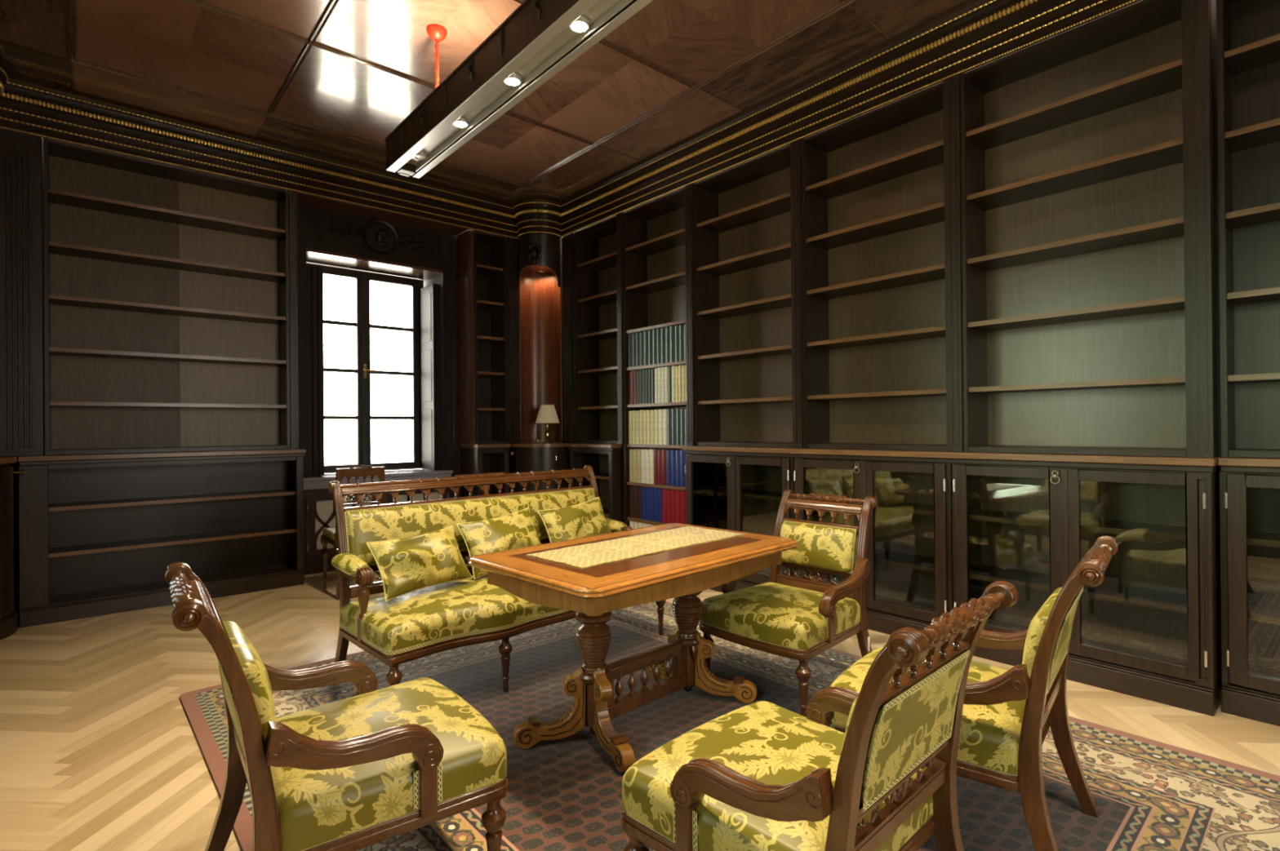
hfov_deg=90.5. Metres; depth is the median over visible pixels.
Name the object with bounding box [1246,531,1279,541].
shelf
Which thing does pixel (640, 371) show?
book
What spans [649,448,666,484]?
book
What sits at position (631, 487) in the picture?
book
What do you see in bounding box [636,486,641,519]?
book
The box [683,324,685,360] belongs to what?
book
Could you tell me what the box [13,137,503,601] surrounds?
wall
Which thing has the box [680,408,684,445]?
book
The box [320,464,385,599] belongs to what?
chair
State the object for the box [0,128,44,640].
tall cabinet
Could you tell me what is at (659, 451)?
book
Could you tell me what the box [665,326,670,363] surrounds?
book
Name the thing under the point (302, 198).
trim
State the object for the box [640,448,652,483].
book
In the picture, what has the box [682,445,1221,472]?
countertop
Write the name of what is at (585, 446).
countertop
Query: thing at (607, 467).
base cabinet
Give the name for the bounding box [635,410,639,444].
book
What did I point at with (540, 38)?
ceiling light fixture
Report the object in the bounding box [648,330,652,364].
book
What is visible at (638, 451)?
book
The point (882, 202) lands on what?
bookcase
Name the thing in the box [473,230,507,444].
bookcase
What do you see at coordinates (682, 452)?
book
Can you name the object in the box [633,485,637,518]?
book
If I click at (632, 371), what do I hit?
book
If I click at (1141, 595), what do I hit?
shelf
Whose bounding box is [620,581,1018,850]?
armchair
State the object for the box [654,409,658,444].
book
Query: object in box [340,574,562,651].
seat cushion
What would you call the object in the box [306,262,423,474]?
window
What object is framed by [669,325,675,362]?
book
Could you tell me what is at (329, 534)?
seat cushion
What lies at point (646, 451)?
book
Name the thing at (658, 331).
book
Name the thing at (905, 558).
shelf
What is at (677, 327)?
book
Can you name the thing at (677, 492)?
book
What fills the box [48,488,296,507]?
shelf
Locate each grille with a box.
[315,497,371,550]
[392,492,439,503]
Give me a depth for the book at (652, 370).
5.50 m
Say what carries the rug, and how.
on the floor
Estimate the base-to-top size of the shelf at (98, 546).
0.026 m
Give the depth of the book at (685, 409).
5.20 m
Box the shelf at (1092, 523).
[968,509,1186,535]
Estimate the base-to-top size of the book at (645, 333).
0.303 m
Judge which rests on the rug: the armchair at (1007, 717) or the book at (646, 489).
the armchair at (1007, 717)
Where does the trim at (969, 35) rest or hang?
attached to the ceiling
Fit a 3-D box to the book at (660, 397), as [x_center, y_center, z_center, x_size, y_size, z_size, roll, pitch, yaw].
[0.247,-0.346,5.519,0.223,0.304,0.041,0,0,-41]
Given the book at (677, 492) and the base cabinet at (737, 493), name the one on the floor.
the base cabinet at (737, 493)
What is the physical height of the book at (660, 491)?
0.284 m
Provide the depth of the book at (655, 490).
5.48 m
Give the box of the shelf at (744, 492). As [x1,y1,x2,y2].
[741,488,781,497]
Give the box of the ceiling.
[0,0,966,201]
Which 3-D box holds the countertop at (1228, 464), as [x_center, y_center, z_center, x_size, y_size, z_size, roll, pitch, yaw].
[2.983,0.165,2.452,0.373,0.060,1.074,0,0,-41]
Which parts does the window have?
pane, sash, handle, sash, pane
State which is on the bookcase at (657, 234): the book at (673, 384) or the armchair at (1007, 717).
the book at (673, 384)
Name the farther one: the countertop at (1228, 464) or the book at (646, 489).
the book at (646, 489)
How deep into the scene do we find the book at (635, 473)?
5.69 m
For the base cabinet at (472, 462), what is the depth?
6.37 m
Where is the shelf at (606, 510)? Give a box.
[602,507,608,514]
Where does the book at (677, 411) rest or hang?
on the bookcase at (657, 234)
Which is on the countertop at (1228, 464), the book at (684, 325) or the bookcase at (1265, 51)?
the bookcase at (1265, 51)
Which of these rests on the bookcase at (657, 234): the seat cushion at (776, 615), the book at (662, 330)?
the book at (662, 330)
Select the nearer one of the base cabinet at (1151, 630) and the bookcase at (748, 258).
the base cabinet at (1151, 630)
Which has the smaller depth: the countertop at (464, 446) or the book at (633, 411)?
the book at (633, 411)
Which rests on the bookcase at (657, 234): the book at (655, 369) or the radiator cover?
the book at (655, 369)
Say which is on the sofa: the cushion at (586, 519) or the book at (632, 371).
the cushion at (586, 519)
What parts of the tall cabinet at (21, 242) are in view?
door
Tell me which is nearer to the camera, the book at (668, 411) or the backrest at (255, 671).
the backrest at (255, 671)
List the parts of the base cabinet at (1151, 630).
panel, door, ring pull, rail, panel, floor panel, door, panel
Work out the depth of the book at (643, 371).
5.59 m
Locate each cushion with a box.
[270,678,506,850]
[322,527,335,540]
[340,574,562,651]
[365,526,472,602]
[456,507,541,579]
[537,497,611,542]
[622,701,933,850]
[700,582,860,649]
[780,522,857,573]
[829,644,1049,775]
[840,649,940,786]
[1022,586,1062,679]
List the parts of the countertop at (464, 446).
under moulding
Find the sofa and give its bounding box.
[328,465,666,692]
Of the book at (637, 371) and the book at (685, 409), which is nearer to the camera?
the book at (685, 409)
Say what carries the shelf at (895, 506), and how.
attached to the base cabinet at (908, 584)
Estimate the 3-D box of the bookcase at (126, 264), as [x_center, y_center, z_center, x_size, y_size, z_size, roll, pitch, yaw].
[-3.465,-0.858,4.799,1.512,2.108,0.319,0,0,-41]
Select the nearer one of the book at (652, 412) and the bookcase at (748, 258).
the bookcase at (748, 258)
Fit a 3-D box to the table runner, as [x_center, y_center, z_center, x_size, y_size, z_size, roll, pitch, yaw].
[0.022,0.523,2.804,1.014,0.004,0.369,0,0,-45]
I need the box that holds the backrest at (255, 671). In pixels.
[221,621,275,740]
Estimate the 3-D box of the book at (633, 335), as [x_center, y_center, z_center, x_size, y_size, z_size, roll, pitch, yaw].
[0.024,-0.679,5.776,0.223,0.302,0.049,0,0,-41]
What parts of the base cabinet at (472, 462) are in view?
panel, panel, rail, panel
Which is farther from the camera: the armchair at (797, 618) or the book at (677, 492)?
the book at (677, 492)
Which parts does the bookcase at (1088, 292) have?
panel, panel, shelf, shelf, shelf, shelf, rail, shelf, panel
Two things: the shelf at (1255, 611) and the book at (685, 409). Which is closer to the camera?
the shelf at (1255, 611)
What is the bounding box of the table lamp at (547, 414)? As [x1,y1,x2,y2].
[532,404,559,443]
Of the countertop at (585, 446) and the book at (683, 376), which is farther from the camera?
the countertop at (585, 446)
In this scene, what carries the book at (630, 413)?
on the bookcase at (657, 234)
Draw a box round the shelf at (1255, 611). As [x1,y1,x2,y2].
[1247,602,1279,618]
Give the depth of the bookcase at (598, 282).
6.35 m
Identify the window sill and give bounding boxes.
[302,469,453,490]
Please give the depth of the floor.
2.71 m
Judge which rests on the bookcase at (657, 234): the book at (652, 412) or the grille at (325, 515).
the book at (652, 412)
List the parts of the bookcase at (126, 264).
panel, panel, panel, shelf, shelf, shelf, shelf, shelf, rail, panel, panel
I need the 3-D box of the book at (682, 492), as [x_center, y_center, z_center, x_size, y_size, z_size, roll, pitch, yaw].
[0.430,0.684,5.316,0.223,0.285,0.050,0,0,-41]
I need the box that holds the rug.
[179,601,1279,850]
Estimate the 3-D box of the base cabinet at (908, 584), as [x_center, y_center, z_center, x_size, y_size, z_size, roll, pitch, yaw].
[1.506,0.732,4.020,0.404,1.036,1.037,0,0,-41]
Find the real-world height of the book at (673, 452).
0.301 m
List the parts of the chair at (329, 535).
leg, seat rail, post, carved rail, rail, post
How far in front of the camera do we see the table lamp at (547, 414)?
6.38 m
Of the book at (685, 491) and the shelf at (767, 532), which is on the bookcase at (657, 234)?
the book at (685, 491)
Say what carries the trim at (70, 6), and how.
attached to the ceiling
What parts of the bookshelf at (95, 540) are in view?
rail, panel, floor panel, panel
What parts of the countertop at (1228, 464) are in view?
under moulding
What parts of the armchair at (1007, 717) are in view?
seat rail, arm, arm, seat rail, carved rail, post, panel, rail, post, crest rod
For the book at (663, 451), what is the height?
0.303 m
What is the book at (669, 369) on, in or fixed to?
on the bookcase at (657, 234)
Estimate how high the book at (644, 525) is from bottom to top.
0.303 m
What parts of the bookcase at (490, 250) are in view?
panel, panel, shelf, shelf, shelf, panel, shelf, shelf, rail, panel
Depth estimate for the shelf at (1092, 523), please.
3.21 m
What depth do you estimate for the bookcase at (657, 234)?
5.70 m
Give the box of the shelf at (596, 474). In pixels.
[594,472,608,476]
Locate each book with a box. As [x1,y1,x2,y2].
[627,333,632,367]
[628,371,631,404]
[628,411,632,444]
[629,448,633,482]
[629,485,633,518]
[629,520,633,528]
[631,333,635,366]
[631,370,634,404]
[632,410,635,444]
[633,448,637,482]
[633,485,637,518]
[633,521,637,528]
[634,370,637,404]
[635,332,639,366]
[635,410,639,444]
[636,369,639,404]
[636,448,646,483]
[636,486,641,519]
[637,522,642,528]
[639,332,644,365]
[639,369,642,404]
[639,409,646,444]
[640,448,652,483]
[640,486,645,519]
[642,369,645,404]
[642,523,647,528]
[643,330,648,365]
[643,410,647,444]
[644,448,654,484]
[644,487,649,520]
[645,368,648,404]
[646,410,650,444]
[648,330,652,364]
[648,368,651,403]
[648,487,653,521]
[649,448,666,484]
[650,409,654,444]
[651,368,654,403]
[652,329,657,364]
[653,448,671,484]
[653,488,662,521]
[654,368,657,403]
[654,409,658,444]
[656,328,660,364]
[657,367,662,403]
[657,449,662,484]
[657,488,662,522]
[658,409,662,444]
[660,328,665,363]
[661,367,664,403]
[661,448,682,485]
[662,408,667,444]
[662,488,670,523]
[664,366,668,403]
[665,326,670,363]
[666,408,671,444]
[666,449,674,485]
[666,489,671,523]
[667,367,671,402]
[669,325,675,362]
[671,365,675,402]
[671,408,676,444]
[671,449,678,486]
[671,489,677,523]
[675,325,679,361]
[675,366,678,402]
[675,408,680,445]
[675,449,682,486]
[675,489,680,523]
[678,365,682,402]
[679,324,684,361]
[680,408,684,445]
[680,450,684,487]
[680,490,685,524]
[681,365,685,401]
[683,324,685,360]
[684,364,686,401]
[684,408,686,445]
[684,453,685,487]
[684,491,686,524]
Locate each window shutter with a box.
[306,264,324,476]
[420,283,442,470]
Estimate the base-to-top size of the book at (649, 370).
0.302 m
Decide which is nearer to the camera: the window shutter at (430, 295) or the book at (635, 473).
the book at (635, 473)
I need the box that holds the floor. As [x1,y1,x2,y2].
[0,555,1279,850]
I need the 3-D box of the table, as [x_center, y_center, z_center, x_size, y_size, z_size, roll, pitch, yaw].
[0.017,0.886,2.732,1.270,0.722,0.800,0,0,-45]
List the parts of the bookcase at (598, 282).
panel, panel, shelf, shelf, rail, shelf, shelf, shelf, panel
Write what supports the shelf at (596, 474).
attached to the base cabinet at (607, 467)
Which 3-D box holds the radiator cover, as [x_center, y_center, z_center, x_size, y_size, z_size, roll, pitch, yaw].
[-2.390,0.921,5.907,1.446,0.735,0.041,0,0,-41]
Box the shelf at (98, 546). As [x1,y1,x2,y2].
[48,524,296,554]
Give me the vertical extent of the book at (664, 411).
0.304 m
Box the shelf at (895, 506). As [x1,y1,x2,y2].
[847,500,946,512]
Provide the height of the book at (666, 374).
0.304 m
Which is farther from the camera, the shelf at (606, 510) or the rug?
the shelf at (606, 510)
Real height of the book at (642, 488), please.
0.287 m
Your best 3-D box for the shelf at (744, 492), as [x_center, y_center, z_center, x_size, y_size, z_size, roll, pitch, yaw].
[0.853,0.519,4.833,0.289,0.026,0.986,0,0,-41]
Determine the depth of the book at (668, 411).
5.35 m
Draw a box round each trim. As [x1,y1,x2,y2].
[0,0,891,199]
[0,0,1141,239]
[297,191,469,235]
[306,248,443,279]
[451,245,454,463]
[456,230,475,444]
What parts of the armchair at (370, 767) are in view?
crest rod, post, rail, post, panel, carved rail, seat rail, arm, arm, seat rail, leg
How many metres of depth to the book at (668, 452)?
5.36 m
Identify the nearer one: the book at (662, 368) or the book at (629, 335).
the book at (662, 368)
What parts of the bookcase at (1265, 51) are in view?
panel, panel, shelf, shelf, shelf, shelf, rail, shelf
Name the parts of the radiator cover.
door, door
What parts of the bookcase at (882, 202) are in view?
panel, panel, shelf, shelf, shelf, shelf, rail, shelf, panel, panel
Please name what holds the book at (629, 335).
on the bookcase at (657, 234)
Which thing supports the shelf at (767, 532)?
attached to the base cabinet at (737, 493)
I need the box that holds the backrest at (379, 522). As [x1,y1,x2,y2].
[346,488,595,565]
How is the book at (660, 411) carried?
on the bookcase at (657, 234)
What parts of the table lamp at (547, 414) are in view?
cord, lamp shade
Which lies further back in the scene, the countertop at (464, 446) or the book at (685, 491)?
the countertop at (464, 446)
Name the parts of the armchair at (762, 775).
leg, arm, seat rail, arm, post, seat rail, carved rail, pad rail, panel, gallery rail, crest rod, post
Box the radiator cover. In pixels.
[303,487,455,575]
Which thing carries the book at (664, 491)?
on the bookcase at (657, 234)
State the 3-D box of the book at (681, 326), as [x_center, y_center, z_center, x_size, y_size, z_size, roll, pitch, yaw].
[0.420,-0.683,5.322,0.223,0.301,0.051,0,0,-41]
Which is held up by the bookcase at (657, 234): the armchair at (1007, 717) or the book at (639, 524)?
the book at (639, 524)
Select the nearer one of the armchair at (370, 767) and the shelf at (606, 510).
the armchair at (370, 767)
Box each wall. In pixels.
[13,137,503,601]
[560,0,1279,677]
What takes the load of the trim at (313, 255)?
attached to the wall at (313, 232)
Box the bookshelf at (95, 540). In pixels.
[18,457,304,628]
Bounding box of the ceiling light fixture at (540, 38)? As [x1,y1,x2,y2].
[384,0,652,178]
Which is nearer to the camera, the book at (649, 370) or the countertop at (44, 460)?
the countertop at (44, 460)
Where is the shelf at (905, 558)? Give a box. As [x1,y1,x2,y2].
[874,548,947,569]
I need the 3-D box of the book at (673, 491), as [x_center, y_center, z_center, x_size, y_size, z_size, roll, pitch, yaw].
[0.358,0.684,5.399,0.223,0.288,0.052,0,0,-41]
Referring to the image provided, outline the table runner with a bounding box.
[525,526,744,568]
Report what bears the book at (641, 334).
on the bookcase at (657, 234)
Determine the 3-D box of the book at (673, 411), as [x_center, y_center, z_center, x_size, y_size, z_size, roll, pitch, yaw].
[0.361,0.011,5.390,0.223,0.304,0.050,0,0,-41]
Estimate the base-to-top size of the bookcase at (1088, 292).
2.108 m
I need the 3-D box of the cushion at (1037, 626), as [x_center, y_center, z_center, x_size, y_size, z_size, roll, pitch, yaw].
[1.197,0.608,1.859,0.100,0.206,0.414,-1,0,40]
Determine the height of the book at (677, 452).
0.302 m
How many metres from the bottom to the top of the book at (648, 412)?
0.300 m
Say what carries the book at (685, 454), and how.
on the bookcase at (657, 234)
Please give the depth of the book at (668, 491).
5.36 m
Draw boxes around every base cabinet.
[460,449,509,497]
[569,449,624,523]
[684,453,795,592]
[794,457,953,635]
[951,463,1222,716]
[1219,471,1279,726]
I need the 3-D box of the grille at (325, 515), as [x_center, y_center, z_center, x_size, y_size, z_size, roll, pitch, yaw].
[-2.651,0.872,5.689,0.486,0.425,0.003,0,0,-41]
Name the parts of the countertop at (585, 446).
under moulding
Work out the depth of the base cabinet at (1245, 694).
2.70 m
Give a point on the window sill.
(317, 482)
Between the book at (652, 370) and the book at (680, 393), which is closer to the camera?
the book at (680, 393)
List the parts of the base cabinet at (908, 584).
panel, door, ring pull, rail, panel, door, floor panel, panel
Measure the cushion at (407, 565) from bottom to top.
0.280 m
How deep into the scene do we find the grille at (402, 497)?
6.12 m
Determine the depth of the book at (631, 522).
5.73 m
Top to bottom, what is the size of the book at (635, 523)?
0.302 m
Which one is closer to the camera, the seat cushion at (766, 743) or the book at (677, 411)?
the seat cushion at (766, 743)
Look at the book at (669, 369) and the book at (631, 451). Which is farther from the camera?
the book at (631, 451)
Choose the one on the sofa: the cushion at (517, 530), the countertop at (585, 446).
the cushion at (517, 530)
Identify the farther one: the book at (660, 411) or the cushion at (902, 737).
the book at (660, 411)
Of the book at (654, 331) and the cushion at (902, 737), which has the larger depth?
the book at (654, 331)
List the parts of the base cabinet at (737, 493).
panel, door, glass pane, ring pull, rail, glass pane, floor panel, door, panel, panel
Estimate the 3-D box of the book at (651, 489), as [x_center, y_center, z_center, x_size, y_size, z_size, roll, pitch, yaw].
[0.178,0.686,5.604,0.223,0.288,0.057,0,0,-41]
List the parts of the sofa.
post, arm, leg, seat rail, carved rail, seat rail, pad rail, crest rod, rail, gallery rail, post, leg, post, arm, leg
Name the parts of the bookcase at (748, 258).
panel, panel, shelf, shelf, shelf, rail, shelf, shelf, panel, panel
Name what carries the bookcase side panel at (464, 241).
attached to the wall at (313, 232)
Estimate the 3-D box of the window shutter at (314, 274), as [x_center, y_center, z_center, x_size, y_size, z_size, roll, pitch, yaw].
[-2.962,-0.480,5.706,0.143,1.855,0.315,0,0,-41]
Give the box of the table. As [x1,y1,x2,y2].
[468,522,798,773]
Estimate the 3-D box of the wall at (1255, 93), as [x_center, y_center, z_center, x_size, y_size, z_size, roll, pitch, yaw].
[1.667,-0.516,4.261,0.120,3.530,9.020,0,0,-41]
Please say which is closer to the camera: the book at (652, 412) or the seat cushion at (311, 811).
the seat cushion at (311, 811)
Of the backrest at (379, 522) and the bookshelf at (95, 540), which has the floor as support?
the bookshelf at (95, 540)
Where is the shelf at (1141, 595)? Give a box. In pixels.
[968,564,1186,608]
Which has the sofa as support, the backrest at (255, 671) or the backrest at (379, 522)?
the backrest at (379, 522)
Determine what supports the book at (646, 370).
on the bookcase at (657, 234)
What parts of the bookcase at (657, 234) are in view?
panel, panel, shelf, shelf, shelf, shelf, shelf, panel, panel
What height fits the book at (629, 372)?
0.300 m
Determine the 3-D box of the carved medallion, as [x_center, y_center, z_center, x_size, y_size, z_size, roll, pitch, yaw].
[-2.415,-1.757,5.913,0.902,0.326,0.063,0,0,-41]
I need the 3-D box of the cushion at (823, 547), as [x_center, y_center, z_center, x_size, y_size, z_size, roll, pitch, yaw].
[0.891,0.615,3.233,0.100,0.206,0.414,0,0,-43]
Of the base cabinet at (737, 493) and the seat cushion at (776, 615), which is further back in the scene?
the base cabinet at (737, 493)
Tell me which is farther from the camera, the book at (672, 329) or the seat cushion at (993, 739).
the book at (672, 329)
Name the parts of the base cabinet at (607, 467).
panel, rail, panel, panel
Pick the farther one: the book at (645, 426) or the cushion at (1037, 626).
the book at (645, 426)
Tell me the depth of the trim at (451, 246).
6.38 m
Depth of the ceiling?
3.96 m
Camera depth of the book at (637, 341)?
5.65 m
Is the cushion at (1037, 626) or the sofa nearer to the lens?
the cushion at (1037, 626)
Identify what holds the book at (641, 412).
on the bookcase at (657, 234)
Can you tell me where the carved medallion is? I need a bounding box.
[328,219,427,254]
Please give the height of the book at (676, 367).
0.300 m
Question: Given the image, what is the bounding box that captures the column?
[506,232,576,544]
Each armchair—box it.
[164,562,507,850]
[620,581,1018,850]
[698,489,877,718]
[829,536,1118,850]
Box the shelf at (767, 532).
[746,529,773,536]
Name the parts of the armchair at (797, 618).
leg, arm, seat rail, post, leg, carved rail, seat rail, pad rail, gallery rail, rail, crest rod, arm, panel, post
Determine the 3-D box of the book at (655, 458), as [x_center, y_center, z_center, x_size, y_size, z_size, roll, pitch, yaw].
[0.214,0.360,5.564,0.223,0.300,0.049,0,0,-41]
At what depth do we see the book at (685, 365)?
5.20 m
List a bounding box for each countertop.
[17,448,305,466]
[460,444,510,450]
[565,443,623,451]
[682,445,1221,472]
[1217,457,1279,474]
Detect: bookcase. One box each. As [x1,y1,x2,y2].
[43,137,298,455]
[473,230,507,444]
[574,212,623,444]
[622,183,694,526]
[692,138,804,448]
[800,73,964,452]
[960,0,1216,457]
[1216,0,1279,458]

